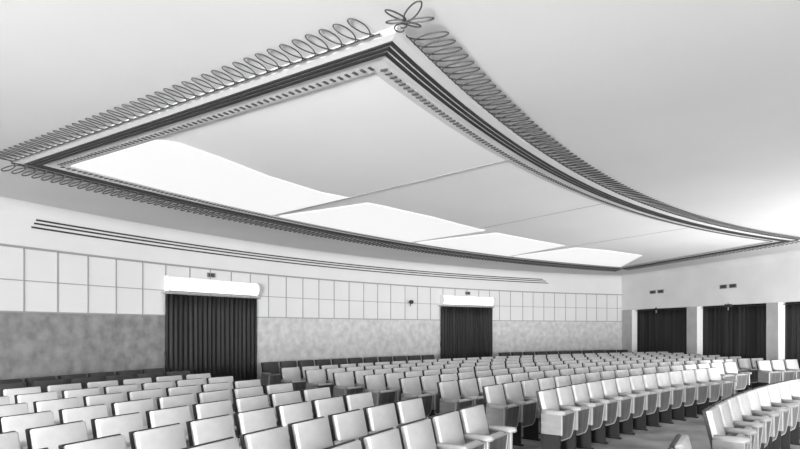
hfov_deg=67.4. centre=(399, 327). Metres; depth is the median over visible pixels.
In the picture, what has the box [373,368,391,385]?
seat
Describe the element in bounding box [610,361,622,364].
seat
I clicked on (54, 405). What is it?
seat
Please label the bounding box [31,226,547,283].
trim
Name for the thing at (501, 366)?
seat
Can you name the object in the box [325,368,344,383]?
seat
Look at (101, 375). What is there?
seat
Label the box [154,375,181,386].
seat
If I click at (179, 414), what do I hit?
seat
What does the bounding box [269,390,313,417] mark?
seat
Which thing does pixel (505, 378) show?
seat
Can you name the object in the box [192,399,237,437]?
seat
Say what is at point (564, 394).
seat
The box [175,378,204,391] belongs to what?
seat
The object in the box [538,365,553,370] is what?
seat
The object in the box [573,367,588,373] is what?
seat
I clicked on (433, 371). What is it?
seat
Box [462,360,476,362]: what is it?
seat
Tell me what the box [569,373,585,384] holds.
seat
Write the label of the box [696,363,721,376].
seat
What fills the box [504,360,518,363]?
seat
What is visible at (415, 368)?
seat
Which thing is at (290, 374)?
seat
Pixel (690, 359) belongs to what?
seat
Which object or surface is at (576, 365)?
seat
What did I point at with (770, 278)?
wall
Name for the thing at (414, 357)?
seat
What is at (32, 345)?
wall
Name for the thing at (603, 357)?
seat
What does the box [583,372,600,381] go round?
seat
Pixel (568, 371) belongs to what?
seat
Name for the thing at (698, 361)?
seat
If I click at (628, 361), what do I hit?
seat
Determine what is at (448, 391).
seat
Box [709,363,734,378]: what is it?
seat
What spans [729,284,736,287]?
air vent
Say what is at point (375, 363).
seat
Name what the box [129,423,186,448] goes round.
seat
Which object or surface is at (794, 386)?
seat
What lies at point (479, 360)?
seat
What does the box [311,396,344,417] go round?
seat
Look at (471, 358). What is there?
seat
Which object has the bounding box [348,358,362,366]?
seat
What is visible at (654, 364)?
seat
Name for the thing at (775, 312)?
pillars
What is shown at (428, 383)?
seat
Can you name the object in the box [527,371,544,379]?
seat
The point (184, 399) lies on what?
seat
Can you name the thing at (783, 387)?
seat
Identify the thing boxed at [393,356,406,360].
seat
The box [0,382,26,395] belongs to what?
seat
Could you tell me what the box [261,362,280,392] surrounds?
seat
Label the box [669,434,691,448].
seat
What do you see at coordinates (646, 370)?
seat
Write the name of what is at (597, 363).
seat
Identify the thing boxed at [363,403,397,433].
seat
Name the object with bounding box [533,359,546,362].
seat
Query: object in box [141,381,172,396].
seat
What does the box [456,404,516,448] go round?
seat
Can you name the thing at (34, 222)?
trim
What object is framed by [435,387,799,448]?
floor
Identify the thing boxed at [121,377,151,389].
seat
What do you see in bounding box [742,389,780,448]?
seat
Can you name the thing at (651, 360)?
seat
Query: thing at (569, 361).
seat
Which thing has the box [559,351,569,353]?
seat
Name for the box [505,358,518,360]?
seat
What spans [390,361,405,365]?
seat
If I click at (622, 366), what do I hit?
seat
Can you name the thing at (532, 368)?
seat
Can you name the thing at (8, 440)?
seat
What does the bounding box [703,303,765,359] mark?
curtain
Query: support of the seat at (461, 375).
on the floor
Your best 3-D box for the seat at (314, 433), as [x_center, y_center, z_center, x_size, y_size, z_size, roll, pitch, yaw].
[-0.659,1.224,5.098,0.422,0.852,0.567,0,0,29]
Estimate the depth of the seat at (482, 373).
11.20 m
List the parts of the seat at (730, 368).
armrest, leg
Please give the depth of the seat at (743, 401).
7.08 m
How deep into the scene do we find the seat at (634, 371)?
11.76 m
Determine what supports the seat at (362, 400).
on the floor
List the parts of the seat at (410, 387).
panel, armrest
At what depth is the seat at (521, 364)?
13.64 m
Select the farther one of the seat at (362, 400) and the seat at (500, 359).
the seat at (500, 359)
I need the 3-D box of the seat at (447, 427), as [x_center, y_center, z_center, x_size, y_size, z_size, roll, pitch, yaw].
[0.540,1.224,5.484,0.422,0.852,0.567,0,0,31]
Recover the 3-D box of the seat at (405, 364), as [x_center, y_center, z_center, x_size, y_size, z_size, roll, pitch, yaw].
[0.256,1.224,13.357,0.422,0.852,0.528,0,0,45]
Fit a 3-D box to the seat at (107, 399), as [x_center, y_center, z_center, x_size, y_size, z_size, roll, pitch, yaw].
[-3.433,1.224,7.107,0.422,0.852,0.567,0,0,30]
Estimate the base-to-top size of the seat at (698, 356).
0.852 m
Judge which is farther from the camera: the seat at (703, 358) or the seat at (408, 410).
the seat at (703, 358)
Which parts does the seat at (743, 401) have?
panel, armrest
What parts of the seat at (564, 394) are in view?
panel, leg, armrest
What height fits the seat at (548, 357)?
0.852 m
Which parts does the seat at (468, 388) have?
armrest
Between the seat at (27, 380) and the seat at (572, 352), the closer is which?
the seat at (27, 380)
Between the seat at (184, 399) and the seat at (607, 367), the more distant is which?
the seat at (607, 367)
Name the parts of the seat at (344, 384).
panel, armrest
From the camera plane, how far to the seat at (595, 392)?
8.70 m
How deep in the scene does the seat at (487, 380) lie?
9.71 m
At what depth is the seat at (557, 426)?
7.49 m
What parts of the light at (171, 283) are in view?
housing rail, housing rail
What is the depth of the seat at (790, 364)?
15.15 m
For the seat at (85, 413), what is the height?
0.852 m
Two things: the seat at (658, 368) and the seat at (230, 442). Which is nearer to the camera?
the seat at (230, 442)
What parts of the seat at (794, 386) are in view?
armrest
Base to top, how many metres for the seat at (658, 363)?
0.852 m
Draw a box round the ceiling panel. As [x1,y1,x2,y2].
[0,0,799,271]
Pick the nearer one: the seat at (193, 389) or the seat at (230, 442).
the seat at (230, 442)
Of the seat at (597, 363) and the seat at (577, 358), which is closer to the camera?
the seat at (597, 363)
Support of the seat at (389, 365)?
on the floor
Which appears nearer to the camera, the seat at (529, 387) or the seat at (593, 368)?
the seat at (529, 387)
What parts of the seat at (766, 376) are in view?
panel, leg, armrest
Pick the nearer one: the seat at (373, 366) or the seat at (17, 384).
the seat at (17, 384)
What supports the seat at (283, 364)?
on the floor
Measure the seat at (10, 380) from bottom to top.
0.852 m
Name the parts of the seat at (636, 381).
leg, armrest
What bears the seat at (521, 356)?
on the floor
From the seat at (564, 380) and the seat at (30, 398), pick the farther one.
the seat at (564, 380)
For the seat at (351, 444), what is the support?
on the floor
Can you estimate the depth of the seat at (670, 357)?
16.91 m
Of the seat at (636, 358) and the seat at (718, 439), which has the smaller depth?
the seat at (718, 439)
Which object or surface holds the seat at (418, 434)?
on the floor
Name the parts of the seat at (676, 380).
leg, armrest, panel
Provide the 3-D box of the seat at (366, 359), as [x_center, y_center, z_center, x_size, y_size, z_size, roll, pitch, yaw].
[-0.714,1.224,16.209,0.528,0.852,0.422,0,0,-42]
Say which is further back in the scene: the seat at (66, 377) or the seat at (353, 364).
the seat at (353, 364)
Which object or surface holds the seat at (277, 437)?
on the floor
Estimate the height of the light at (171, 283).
0.320 m
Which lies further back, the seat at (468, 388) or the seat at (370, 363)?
the seat at (370, 363)
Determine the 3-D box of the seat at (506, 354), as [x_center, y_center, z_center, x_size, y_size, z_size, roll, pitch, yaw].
[3.475,1.224,19.422,0.528,0.852,0.422,0,0,-32]
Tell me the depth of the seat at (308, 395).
7.86 m
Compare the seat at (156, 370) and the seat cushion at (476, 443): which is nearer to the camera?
the seat cushion at (476, 443)
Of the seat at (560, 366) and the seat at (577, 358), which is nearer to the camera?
the seat at (560, 366)
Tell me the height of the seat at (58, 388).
0.852 m
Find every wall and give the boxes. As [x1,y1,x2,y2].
[0,196,622,385]
[621,250,799,309]
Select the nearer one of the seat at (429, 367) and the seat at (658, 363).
the seat at (429, 367)
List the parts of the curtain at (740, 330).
curtain rod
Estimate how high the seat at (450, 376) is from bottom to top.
0.852 m
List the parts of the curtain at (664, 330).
curtain rod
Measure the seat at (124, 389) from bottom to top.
0.852 m
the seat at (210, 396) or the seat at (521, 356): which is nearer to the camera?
the seat at (210, 396)
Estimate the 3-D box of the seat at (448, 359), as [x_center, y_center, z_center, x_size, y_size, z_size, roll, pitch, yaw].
[1.230,1.224,15.421,0.528,0.852,0.422,0,0,-41]
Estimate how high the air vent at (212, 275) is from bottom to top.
0.105 m
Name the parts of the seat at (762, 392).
panel, armrest, leg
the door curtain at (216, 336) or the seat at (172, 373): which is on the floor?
the seat at (172, 373)
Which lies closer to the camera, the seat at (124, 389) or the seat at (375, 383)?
the seat at (124, 389)
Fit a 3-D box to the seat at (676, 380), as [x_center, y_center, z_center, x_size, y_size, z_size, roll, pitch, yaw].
[5.143,1.224,10.939,0.505,0.852,0.422,0,0,-41]
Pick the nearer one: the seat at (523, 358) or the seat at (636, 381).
the seat at (636, 381)
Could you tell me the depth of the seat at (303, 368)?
12.39 m
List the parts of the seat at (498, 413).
panel, armrest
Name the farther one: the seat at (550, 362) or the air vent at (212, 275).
the seat at (550, 362)
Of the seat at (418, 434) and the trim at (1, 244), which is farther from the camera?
the trim at (1, 244)
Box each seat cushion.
[464,440,480,446]
[490,431,503,436]
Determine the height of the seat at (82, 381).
0.852 m
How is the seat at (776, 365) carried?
on the floor
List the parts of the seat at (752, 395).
panel, armrest, leg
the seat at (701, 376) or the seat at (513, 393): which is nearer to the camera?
the seat at (513, 393)
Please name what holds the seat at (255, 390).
on the floor
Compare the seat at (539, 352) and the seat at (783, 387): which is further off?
the seat at (539, 352)
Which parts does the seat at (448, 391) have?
panel, armrest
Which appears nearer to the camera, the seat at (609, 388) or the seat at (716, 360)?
the seat at (609, 388)
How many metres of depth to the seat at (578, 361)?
14.97 m
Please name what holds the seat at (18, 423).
on the floor
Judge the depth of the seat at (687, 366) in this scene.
13.08 m
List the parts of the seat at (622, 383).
leg, armrest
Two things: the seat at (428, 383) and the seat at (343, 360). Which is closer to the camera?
the seat at (428, 383)
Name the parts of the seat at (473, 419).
panel, armrest, panel, armrest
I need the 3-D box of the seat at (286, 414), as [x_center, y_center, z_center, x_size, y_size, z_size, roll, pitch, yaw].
[-0.996,1.224,6.226,0.422,0.852,0.567,0,0,31]
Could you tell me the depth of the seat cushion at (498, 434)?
6.00 m
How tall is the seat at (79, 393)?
0.852 m
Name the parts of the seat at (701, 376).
leg, armrest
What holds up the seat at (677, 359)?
on the floor
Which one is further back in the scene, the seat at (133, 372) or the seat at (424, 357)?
the seat at (424, 357)
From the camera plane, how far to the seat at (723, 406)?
6.24 m
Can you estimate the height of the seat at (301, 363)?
0.852 m
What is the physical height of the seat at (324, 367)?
0.852 m
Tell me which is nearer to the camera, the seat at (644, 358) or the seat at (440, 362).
the seat at (440, 362)
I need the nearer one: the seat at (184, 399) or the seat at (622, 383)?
the seat at (184, 399)
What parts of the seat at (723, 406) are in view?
panel, armrest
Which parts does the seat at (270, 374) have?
panel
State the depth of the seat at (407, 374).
11.03 m
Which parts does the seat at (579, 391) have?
panel, leg, armrest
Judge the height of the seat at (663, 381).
0.852 m
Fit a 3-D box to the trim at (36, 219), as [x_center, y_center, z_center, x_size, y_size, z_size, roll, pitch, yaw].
[-0.885,-1.785,16.430,1.385,0.026,16.526,0,0,43]
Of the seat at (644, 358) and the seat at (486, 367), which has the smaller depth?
the seat at (486, 367)
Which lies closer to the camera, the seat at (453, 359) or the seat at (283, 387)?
the seat at (283, 387)
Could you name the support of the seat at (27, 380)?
on the floor
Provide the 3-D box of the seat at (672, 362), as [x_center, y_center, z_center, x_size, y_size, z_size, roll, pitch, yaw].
[6.703,1.224,14.211,0.528,0.852,0.422,0,0,-33]
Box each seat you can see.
[0,379,21,383]
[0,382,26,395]
[0,386,40,403]
[0,396,9,404]
[0,403,28,416]
[0,411,54,448]
[0,431,20,448]
[14,391,57,412]
[25,376,55,386]
[25,420,87,448]
[31,379,64,391]
[33,397,79,423]
[45,383,81,398]
[58,374,85,383]
[58,404,107,438]
[58,434,125,448]
[61,387,99,406]
[69,376,100,388]
[83,392,123,415]
[85,380,117,393]
[88,372,113,380]
[91,412,143,448]
[103,384,138,400]
[104,374,132,384]
[111,398,154,428]
[116,370,140,378]
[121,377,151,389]
[127,388,163,409]
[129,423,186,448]
[135,372,162,381]
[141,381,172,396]
[142,368,164,375]
[145,405,191,446]
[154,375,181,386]
[156,393,194,419]
[165,370,189,379]
[166,385,198,403]
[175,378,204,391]
[182,437,239,448]
[184,373,210,383]
[186,414,241,448]
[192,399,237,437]
[196,389,234,421]
[201,382,233,406]
[206,376,233,394]
[232,386,270,411]
[233,379,264,394]
[233,395,277,425]
[234,407,291,448]
[239,425,290,448]
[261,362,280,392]
[264,383,302,405]
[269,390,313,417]
[275,401,312,434]
[280,361,301,377]
[280,367,305,397]
[287,416,332,448]
[298,360,313,371]
[300,366,326,380]
[301,387,344,412]
[304,369,333,396]
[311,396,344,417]
[315,359,330,368]
[320,365,337,378]
[324,439,361,448]
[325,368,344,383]
[328,409,367,444]
[331,358,346,367]
[332,371,363,401]
[339,363,355,370]
[343,392,373,410]
[345,366,362,383]
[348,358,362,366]
[353,370,372,391]
[357,362,372,369]
[359,427,401,448]
[363,357,377,364]
[363,374,395,405]
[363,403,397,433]
[364,365,380,371]
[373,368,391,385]
[374,362,389,368]
[378,356,392,363]
[382,364,398,371]
[384,372,403,400]
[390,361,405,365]
[391,367,409,373]
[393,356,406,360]
[393,397,427,424]
[396,418,436,448]
[399,363,414,369]
[399,377,432,416]
[403,370,422,377]
[406,360,421,365]
[407,355,420,359]
[409,366,426,370]
[415,362,430,367]
[419,375,439,416]
[421,355,434,359]
[422,359,436,364]
[422,369,439,375]
[427,365,442,373]
[428,410,485,448]
[431,361,446,368]
[437,358,450,361]
[437,380,472,413]
[438,373,457,381]
[440,368,457,373]
[443,364,458,367]
[447,360,461,366]
[452,358,464,360]
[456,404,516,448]
[457,367,473,371]
[457,371,474,379]
[457,378,485,413]
[459,363,474,366]
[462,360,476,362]
[466,357,478,360]
[473,365,489,370]
[474,370,491,377]
[475,362,489,365]
[476,376,494,395]
[477,359,490,361]
[482,384,519,427]
[489,364,504,369]
[490,361,504,364]
[491,358,504,362]
[491,369,507,375]
[493,356,506,358]
[494,374,511,383]
[499,352,510,356]
[502,381,537,445]
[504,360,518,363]
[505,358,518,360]
[505,363,519,368]
[507,367,523,373]
[511,352,522,355]
[511,372,528,381]
[519,357,531,359]
[519,360,532,363]
[519,379,540,440]
[520,355,532,359]
[520,363,534,366]
[523,352,534,354]
[523,366,538,372]
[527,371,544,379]
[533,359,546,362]
[534,362,548,365]
[535,351,546,354]
[536,388,575,448]
[537,377,555,433]
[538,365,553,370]
[543,369,559,377]
[546,356,558,358]
[547,351,558,356]
[547,358,559,361]
[549,361,562,364]
[552,386,590,448]
[553,364,567,369]
[554,375,570,386]
[558,368,574,375]
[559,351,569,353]
[560,358,573,360]
[563,360,576,363]
[568,363,581,367]
[568,383,604,448]
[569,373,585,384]
[570,351,581,353]
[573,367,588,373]
[574,357,586,359]
[576,360,590,362]
[582,350,592,354]
[582,362,595,366]
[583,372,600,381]
[585,381,618,443]
[588,366,602,372]
[590,359,603,362]
[594,350,604,353]
[595,362,609,365]
[598,379,631,438]
[599,370,614,379]
[600,356,612,358]
[602,365,616,370]
[604,358,616,361]
[605,350,615,352]
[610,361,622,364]
[612,377,644,434]
[613,369,628,377]
[616,364,630,369]
[617,358,629,360]
[623,360,636,363]
[626,375,657,430]
[628,368,642,375]
[630,357,642,359]
[630,363,643,368]
[636,360,649,362]
[642,367,656,373]
[642,373,670,426]
[643,357,655,359]
[644,362,657,366]
[650,359,662,362]
[653,372,683,423]
[656,366,669,372]
[657,362,670,365]
[663,359,675,361]
[668,371,695,420]
[669,356,681,358]
[669,365,683,370]
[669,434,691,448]
[671,361,684,364]
[676,358,688,360]
[679,369,707,417]
[683,364,696,369]
[684,360,697,364]
[689,358,701,360]
[692,368,720,414]
[694,355,706,357]
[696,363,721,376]
[697,360,710,363]
[702,357,714,359]
[702,405,751,448]
[704,367,737,405]
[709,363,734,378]
[710,359,723,362]
[712,400,756,448]
[722,362,751,392]
[722,396,763,448]
[723,359,746,393]
[728,356,751,387]
[731,392,771,448]
[737,358,757,382]
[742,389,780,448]
[750,358,762,387]
[752,386,789,448]
[756,360,780,386]
[762,383,799,448]
[770,360,794,380]
[773,381,799,444]
[783,359,799,378]
[784,379,799,399]
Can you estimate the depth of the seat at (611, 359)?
15.57 m
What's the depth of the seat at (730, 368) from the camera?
13.87 m
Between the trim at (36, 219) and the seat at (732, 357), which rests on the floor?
the seat at (732, 357)
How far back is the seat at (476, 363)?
13.92 m
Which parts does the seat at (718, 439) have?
panel, armrest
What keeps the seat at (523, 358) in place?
on the floor
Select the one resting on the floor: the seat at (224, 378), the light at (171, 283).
the seat at (224, 378)
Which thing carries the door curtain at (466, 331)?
hanging from the wall at (32, 345)
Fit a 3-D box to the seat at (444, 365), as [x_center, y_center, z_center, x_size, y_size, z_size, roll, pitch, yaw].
[1.228,1.224,13.121,0.528,0.852,0.422,0,0,-44]
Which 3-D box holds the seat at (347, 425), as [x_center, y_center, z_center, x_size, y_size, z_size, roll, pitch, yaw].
[-0.380,1.224,5.596,0.422,0.852,0.567,0,0,30]
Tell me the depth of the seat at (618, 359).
15.85 m
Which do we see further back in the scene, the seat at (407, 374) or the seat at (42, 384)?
the seat at (407, 374)
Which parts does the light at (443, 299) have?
housing rail, housing rail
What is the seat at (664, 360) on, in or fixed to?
on the floor
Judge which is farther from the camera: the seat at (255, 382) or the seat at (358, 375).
the seat at (358, 375)
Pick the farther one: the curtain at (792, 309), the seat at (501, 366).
the curtain at (792, 309)
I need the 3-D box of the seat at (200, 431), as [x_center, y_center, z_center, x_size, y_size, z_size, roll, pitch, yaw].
[-1.554,1.224,5.229,0.422,0.852,0.567,0,0,28]
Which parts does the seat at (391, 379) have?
armrest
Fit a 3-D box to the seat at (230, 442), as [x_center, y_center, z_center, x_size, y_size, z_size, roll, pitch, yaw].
[-1.180,1.224,4.082,0.422,0.852,0.567,0,0,26]
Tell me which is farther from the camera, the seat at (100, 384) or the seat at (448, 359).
the seat at (448, 359)
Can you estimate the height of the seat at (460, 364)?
0.852 m
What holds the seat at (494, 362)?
on the floor
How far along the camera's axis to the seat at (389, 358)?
16.65 m
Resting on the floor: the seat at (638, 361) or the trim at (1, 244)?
the seat at (638, 361)
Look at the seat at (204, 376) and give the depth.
10.41 m
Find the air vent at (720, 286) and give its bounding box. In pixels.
[719,284,726,288]
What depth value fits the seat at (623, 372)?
11.40 m
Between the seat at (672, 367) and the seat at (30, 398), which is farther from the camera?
the seat at (672, 367)
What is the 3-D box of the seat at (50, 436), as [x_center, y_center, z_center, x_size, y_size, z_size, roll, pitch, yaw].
[-2.695,1.224,4.853,0.422,0.852,0.567,0,0,26]
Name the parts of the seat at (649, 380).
leg, armrest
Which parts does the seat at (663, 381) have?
leg, armrest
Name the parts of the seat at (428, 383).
armrest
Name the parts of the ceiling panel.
opal glass, opal glass, opal glass, opal glass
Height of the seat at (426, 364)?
0.852 m
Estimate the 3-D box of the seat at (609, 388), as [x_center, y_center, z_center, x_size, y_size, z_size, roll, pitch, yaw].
[3.311,1.224,9.178,0.422,0.852,0.505,0,0,43]
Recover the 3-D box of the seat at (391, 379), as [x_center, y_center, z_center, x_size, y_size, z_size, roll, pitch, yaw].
[-0.001,1.224,10.562,0.422,0.852,0.528,0,0,40]
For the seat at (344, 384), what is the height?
0.852 m
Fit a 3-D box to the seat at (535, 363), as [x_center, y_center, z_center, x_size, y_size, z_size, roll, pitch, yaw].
[3.404,1.224,13.916,0.528,0.852,0.422,0,0,-39]
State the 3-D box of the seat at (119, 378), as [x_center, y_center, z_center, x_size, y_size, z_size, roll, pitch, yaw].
[-4.637,1.224,10.023,0.422,0.852,0.567,0,0,33]
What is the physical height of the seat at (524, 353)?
0.852 m
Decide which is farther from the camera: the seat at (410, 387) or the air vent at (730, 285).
the air vent at (730, 285)
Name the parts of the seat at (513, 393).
panel, armrest, leg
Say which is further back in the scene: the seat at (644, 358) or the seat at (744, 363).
the seat at (644, 358)
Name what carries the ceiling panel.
attached to the ceiling
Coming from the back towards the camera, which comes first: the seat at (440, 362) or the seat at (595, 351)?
the seat at (595, 351)
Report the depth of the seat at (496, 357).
16.84 m
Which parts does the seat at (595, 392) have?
panel, leg, armrest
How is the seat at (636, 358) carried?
on the floor
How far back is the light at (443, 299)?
19.90 m
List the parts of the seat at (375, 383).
armrest, panel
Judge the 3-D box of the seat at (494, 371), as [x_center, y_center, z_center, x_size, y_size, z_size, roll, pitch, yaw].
[2.028,1.224,11.523,0.422,0.852,0.528,0,0,45]
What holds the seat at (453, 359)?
on the floor
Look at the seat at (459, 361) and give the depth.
14.53 m
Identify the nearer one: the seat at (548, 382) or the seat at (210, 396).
the seat at (210, 396)
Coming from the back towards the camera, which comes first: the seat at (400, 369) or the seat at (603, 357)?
the seat at (603, 357)
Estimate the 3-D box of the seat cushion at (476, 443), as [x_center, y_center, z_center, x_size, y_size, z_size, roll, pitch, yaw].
[0.615,1.202,5.482,0.106,0.291,0.453,0,0,31]
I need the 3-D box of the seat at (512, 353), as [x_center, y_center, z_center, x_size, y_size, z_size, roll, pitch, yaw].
[3.926,1.224,19.704,0.528,0.852,0.422,0,0,-31]
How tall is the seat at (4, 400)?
0.852 m
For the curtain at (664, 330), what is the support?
hanging from the wall at (770, 278)
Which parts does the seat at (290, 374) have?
armrest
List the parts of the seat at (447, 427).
armrest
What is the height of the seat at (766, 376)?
0.852 m
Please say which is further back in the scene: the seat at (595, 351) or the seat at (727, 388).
the seat at (595, 351)
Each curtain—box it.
[161,291,259,380]
[438,305,494,360]
[637,307,686,353]
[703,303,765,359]
[783,302,799,367]
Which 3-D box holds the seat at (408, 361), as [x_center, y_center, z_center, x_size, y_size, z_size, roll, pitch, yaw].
[0.437,1.224,14.712,0.528,0.852,0.422,0,0,-43]
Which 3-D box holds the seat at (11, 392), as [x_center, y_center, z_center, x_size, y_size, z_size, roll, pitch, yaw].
[-4.932,1.224,7.908,0.422,0.852,0.567,0,0,29]
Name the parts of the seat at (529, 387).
armrest, panel, leg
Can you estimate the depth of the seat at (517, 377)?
10.55 m
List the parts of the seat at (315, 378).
armrest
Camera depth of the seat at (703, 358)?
16.29 m
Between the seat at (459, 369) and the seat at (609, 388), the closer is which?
the seat at (609, 388)
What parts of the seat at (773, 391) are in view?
panel, armrest, leg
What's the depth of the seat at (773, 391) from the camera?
8.22 m
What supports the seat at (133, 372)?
on the floor
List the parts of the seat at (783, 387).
armrest, panel, leg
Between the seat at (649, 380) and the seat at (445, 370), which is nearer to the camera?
the seat at (649, 380)
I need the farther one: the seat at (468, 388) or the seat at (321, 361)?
the seat at (321, 361)
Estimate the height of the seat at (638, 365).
0.852 m
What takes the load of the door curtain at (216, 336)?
hanging from the wall at (32, 345)
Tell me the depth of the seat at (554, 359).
15.61 m
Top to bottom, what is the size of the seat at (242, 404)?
0.852 m
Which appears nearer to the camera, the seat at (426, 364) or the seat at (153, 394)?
the seat at (153, 394)
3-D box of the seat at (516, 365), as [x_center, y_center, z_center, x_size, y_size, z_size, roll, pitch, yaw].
[2.594,1.224,13.227,0.528,0.852,0.422,0,0,-42]
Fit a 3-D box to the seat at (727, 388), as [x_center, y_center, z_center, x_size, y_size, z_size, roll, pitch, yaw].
[6.361,1.224,11.911,0.571,0.852,0.422,0,0,-37]
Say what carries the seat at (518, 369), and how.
on the floor
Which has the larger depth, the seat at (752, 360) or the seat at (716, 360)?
the seat at (752, 360)
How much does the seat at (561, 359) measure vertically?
0.852 m
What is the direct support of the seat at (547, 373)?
on the floor
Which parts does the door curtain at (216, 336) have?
curtain rod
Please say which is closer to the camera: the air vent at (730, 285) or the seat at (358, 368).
the seat at (358, 368)
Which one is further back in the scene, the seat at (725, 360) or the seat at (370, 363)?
the seat at (725, 360)
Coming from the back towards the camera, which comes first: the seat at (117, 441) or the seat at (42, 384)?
the seat at (42, 384)
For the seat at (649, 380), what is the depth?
10.16 m
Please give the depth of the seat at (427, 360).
15.19 m
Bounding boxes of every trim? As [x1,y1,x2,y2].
[0,243,622,321]
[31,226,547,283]
[34,222,545,281]
[36,219,542,279]
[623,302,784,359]
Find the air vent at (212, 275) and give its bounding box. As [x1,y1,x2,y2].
[207,272,214,277]
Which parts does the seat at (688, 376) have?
leg, armrest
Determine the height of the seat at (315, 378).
0.852 m
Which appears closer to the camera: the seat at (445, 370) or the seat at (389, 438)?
the seat at (389, 438)
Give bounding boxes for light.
[164,275,259,296]
[439,295,494,305]
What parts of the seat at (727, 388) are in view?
leg, armrest, armrest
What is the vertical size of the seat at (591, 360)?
0.852 m
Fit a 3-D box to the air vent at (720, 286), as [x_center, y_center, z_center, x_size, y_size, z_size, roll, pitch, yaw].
[9.876,-1.260,18.319,0.036,0.120,0.290,0,0,-13]
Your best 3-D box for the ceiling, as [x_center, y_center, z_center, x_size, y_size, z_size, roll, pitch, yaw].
[4.000,-2.155,6.500,28.000,0.250,41.000,0,0,0]
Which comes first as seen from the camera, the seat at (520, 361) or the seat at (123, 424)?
the seat at (123, 424)
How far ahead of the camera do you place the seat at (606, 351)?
21.76 m
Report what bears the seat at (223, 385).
on the floor
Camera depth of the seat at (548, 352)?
20.60 m
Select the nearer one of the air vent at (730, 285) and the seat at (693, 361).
the seat at (693, 361)
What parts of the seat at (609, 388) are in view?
panel, armrest, leg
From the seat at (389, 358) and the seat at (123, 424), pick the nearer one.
the seat at (123, 424)
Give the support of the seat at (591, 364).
on the floor
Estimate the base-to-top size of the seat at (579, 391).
0.852 m
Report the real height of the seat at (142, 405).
0.852 m
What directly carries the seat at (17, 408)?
on the floor
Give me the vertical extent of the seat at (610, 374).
0.852 m
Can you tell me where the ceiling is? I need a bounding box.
[0,0,799,275]
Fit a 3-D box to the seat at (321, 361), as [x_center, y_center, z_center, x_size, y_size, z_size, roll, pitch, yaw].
[-1.861,1.224,15.098,0.422,0.852,0.528,0,0,44]
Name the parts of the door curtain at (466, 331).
curtain rod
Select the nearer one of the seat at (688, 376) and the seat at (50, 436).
the seat at (50, 436)
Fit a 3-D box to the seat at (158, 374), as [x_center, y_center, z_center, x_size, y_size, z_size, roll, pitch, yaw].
[-4.318,1.224,10.498,0.422,0.852,0.567,0,0,35]
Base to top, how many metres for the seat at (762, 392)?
0.852 m
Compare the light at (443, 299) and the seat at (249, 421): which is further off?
the light at (443, 299)
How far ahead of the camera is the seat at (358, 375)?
11.15 m
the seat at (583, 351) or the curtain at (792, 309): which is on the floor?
the seat at (583, 351)
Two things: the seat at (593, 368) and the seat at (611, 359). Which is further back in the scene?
the seat at (611, 359)
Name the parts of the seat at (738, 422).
panel, armrest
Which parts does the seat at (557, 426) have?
panel, leg, armrest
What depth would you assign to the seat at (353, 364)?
13.25 m
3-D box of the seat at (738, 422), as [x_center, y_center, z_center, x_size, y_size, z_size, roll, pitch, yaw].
[3.877,1.224,6.729,0.422,0.852,0.538,0,0,39]
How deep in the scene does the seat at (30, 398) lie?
7.26 m
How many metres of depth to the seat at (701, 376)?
11.51 m

